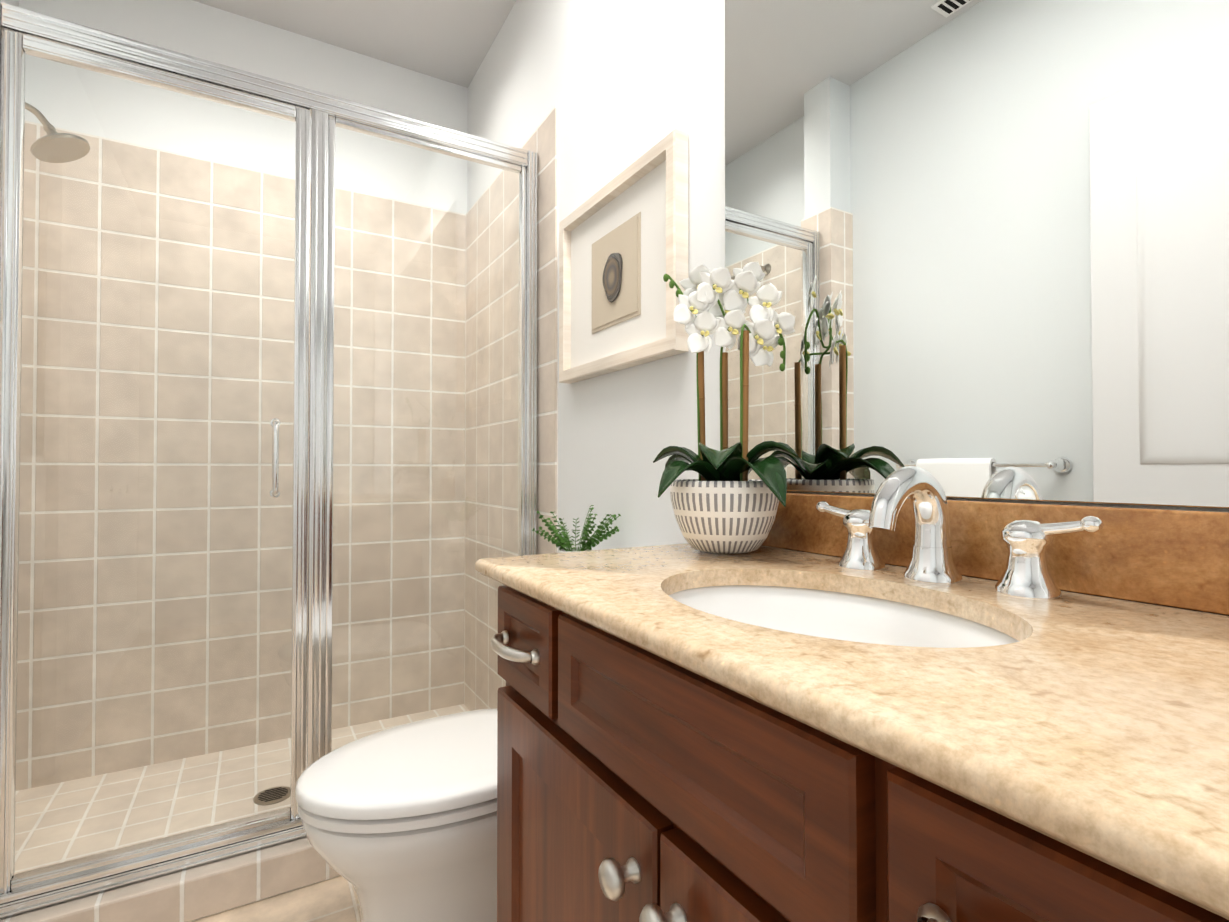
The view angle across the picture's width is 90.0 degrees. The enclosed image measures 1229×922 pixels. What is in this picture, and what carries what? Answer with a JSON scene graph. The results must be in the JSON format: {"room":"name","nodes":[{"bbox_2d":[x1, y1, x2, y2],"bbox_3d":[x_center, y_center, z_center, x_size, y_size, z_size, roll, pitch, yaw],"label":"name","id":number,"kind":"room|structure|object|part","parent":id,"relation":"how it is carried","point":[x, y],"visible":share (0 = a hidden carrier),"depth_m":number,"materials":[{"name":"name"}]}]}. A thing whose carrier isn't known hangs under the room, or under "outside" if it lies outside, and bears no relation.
{"room":"bathroom","nodes":[
{"label":"bathroom","id":0,"kind":"room"},
{"bbox_2d":[0,0,18,6],"bbox_3d":[-0.914,-0.292,0.188,0.100,2.680,4.100,0,-1,-30],"label":"wall","id":1,"kind":"structure","parent":0,"point":[13,2],"depth_m":1.86,"materials":[{"name":"white paint"}]},
{"bbox_2d":[16,121,27,784],"bbox_3d":[-1.671,0.003,1.588,0.010,2.130,0.680,0,-1,-30],"label":"tiled wall","id":2,"kind":"structure","parent":1,"relation":"attached to","point":[26,122],"depth_m":1.90,"materials":[{"name":"beige tile"}]},
{"bbox_2d":[25,102,89,162],"bbox_3d":[-1.569,-0.907,1.663,0.229,0.164,0.134,0,-1,-30],"label":"shower head","id":3,"kind":"object","parent":2,"relation":"attached to","point":[60,155],"depth_m":1.67},
{"bbox_2d":[0,30,309,903],"bbox_3d":[-1.060,0.004,1.462,0.592,1.858,0.044,0,-1,-30],"label":"shower door frame","id":4,"kind":"object","parent":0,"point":[72,872],"visible":0.9,"depth_m":1.36,"materials":[{"name":"silver metal"}]},
{"bbox_2d":[0,836,340,921],"bbox_3d":[-0.794,1.018,1.595,1.275,0.100,0.120,0,-1,-30],"label":"shower curb","id":5,"kind":"structure","parent":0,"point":[194,893],"depth_m":1.44,"materials":[{"name":"tile"}]},
{"bbox_2d":[19,0,467,213],"bbox_3d":[-1.267,-0.262,2.298,1.620,2.680,0.100,0,-1,-30],"label":"wall","id":6,"kind":"structure","parent":0,"point":[205,32],"depth_m":2.22,"materials":[{"name":"white paint"}]},
{"bbox_2d":[16,121,463,790],"bbox_3d":[-1.239,0.012,2.247,1.420,2.130,0.010,0,-1,-30],"label":"tiled wall","id":7,"kind":"structure","parent":6,"relation":"attached to","point":[409,431],"depth_m":2.14,"materials":[{"name":"beige tile"}]},
{"bbox_2d":[192,876,359,921],"bbox_3d":[-0.258,1.103,0.552,1.620,0.100,4.100,0,-1,-30],"label":"floor","id":8,"kind":"structure","parent":0,"point":[335,899],"depth_m":1.47,"materials":[{"name":"tile"}]},
{"bbox_2d":[14,704,469,874],"bbox_3d":[-1.057,1.042,1.921,1.400,0.062,0.710,0,-1,-30],"label":"shower floor","id":9,"kind":"structure","parent":8,"relation":"on","point":[123,831],"depth_m":1.83,"materials":[{"name":"tile"}]},
{"bbox_2d":[253,786,290,804],"bbox_3d":[-1.028,1.007,1.852,0.104,0.005,0.104,0,-1,-30],"label":"shower drain","id":10,"kind":"object","parent":9,"relation":"on","point":[284,795],"depth_m":1.84,"materials":[{"name":"silver metal"}]},
{"bbox_2d":[295,709,496,921],"bbox_3d":[-0.299,0.664,1.321,0.689,0.800,0.472,0,-1,-30],"label":"toilet","id":11,"kind":"object","parent":8,"relation":"on","point":[399,823],"visible":0.46,"depth_m":1.15,"materials":[{"name":"white ceramic"}]},
{"bbox_3d":[-0.377,0.631,1.276,0.508,0.057,0.382,0,-1,-30],"label":"lid","id":12,"kind":"part","parent":11,"relation":"part of","materials":[{"name":"white ceramic"}]},
{"bbox_3d":[-0.378,0.649,1.276,0.499,0.020,0.376,0,-1,-30],"label":"seat","id":13,"kind":"part","parent":11,"relation":"part of","materials":[{"name":"white ceramic"}]},
{"bbox_3d":[-0.301,0.865,1.317,0.662,0.399,0.366,0,-1,-30],"label":"bowl","id":14,"kind":"part","parent":11,"relation":"part of","materials":[{"name":"white ceramic"}]},
{"bbox_2d":[532,505,620,552],"bbox_3d":[-0.101,0.187,1.483,0.195,0.158,0.218,0,-1,-30],"label":"fern plant","id":15,"kind":"object","parent":11,"relation":"on","point":[564,541],"visible":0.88,"depth_m":1.46,"materials":[{"name":"green plant"}]},
{"bbox_3d":[-0.095,0.238,1.470,0.082,0.054,0.082,0,-1,-30],"label":"pot","id":16,"kind":"part","parent":15,"relation":"part of","materials":[{"name":"white ceramic"}]},
{"bbox_2d":[475,466,1228,921],"bbox_3d":[0.224,0.530,0.635,0.505,1.050,0.885,0,-1,-30],"label":"bathroom vanity","id":17,"kind":"object","parent":8,"relation":"on","point":[909,694],"visible":1,"depth_m":0.47,"materials":[{"name":"brown wood"}]},
{"bbox_2d":[653,262,799,553],"bbox_3d":[0.162,-0.089,0.979,0.223,0.465,0.303,0,-1,-30],"label":"orchid plant","id":18,"kind":"object","parent":17,"relation":"on","point":[723,504],"visible":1,"depth_m":0.95,"materials":[{"name":"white plant"}]},
{"bbox_3d":[0.177,0.087,0.988,0.176,0.113,0.176,0,-1,-30],"label":"pot","id":19,"kind":"part","parent":18,"relation":"part of","materials":[{"name":"white ceramic"}]},
{"bbox_2d":[669,585,1018,647],"bbox_3d":[0.208,0.236,0.630,0.314,0.149,0.417,0,-1,-30],"label":"sink","id":20,"kind":"object","parent":17,"relation":"in","point":[856,613],"depth_m":0.75,"materials":[{"name":"white ceramic"}]},
{"bbox_2d":[816,466,1103,599],"bbox_3d":[0.346,0.073,0.713,0.139,0.135,0.342,0,-1,-30],"label":"faucet","id":21,"kind":"object","parent":17,"relation":"on","point":[931,573],"depth_m":0.70,"materials":[{"name":"silver metal"}]},
{"bbox_2d":[193,0,515,87],"bbox_3d":[-0.258,-1.676,0.591,1.620,0.100,4.100,0,-1,-30],"label":"ceiling","id":22,"kind":"structure","parent":0,"point":[451,41],"depth_m":2.26,"materials":[{"name":"white paint"}]},
{"bbox_2d":[467,0,1228,549],"bbox_3d":[0.399,-0.281,0.955,0.100,2.680,4.100,0,-1,-30],"label":"wall","id":23,"kind":"structure","parent":0,"point":[623,84],"depth_m":1.51,"materials":[{"name":"white paint"}]},
{"bbox_2d":[0,3,537,918],"bbox_3d":[-0.800,-0.005,1.619,1.273,1.944,0.130,0,-1,-30],"label":"shower door frame","id":24,"kind":"object","parent":23,"relation":"attached to","point":[328,113],"visible":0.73,"depth_m":1.61,"materials":[{"name":"silver metal"}]},
{"bbox_3d":[-0.871,-0.007,1.577,0.022,0.201,0.130,0,-1,-30],"label":"handle","id":25,"kind":"part","parent":24,"relation":"part of","materials":[{"name":"silver metal"}]},
{"bbox_2d":[460,105,558,710],"bbox_3d":[-0.398,0.012,2.205,0.010,2.130,0.900,0,-1,-30],"label":"tiled wall","id":26,"kind":"structure","parent":23,"relation":"attached to","point":[542,141],"depth_m":2.25,"materials":[{"name":"beige tile"}]},
{"bbox_2d":[559,129,688,383],"bbox_3d":[-0.002,-0.451,1.504,0.036,0.455,0.554,0,-1,-30],"label":"picture frame","id":27,"kind":"object","parent":23,"relation":"attached to","point":[623,242],"visible":1,"depth_m":1.45,"materials":[{"name":"white wood"}]},
{"bbox_2d":[725,0,1228,508],"bbox_3d":[0.546,-0.576,0.596,0.006,1.240,1.325,0,-1,-30],"label":"mirror","id":28,"kind":"object","parent":23,"relation":"attached to","point":[983,244],"visible":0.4,"depth_m":0.74,"materials":[{"name":"white mirror"}]},
{"bbox_2d":[762,493,1228,614],"bbox_3d":[0.433,0.095,0.763,0.020,0.092,0.884,0,-1,-30],"label":"backsplash","id":29,"kind":"structure","parent":23,"relation":"attached to","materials":[{"name":"stone"}]}
]}

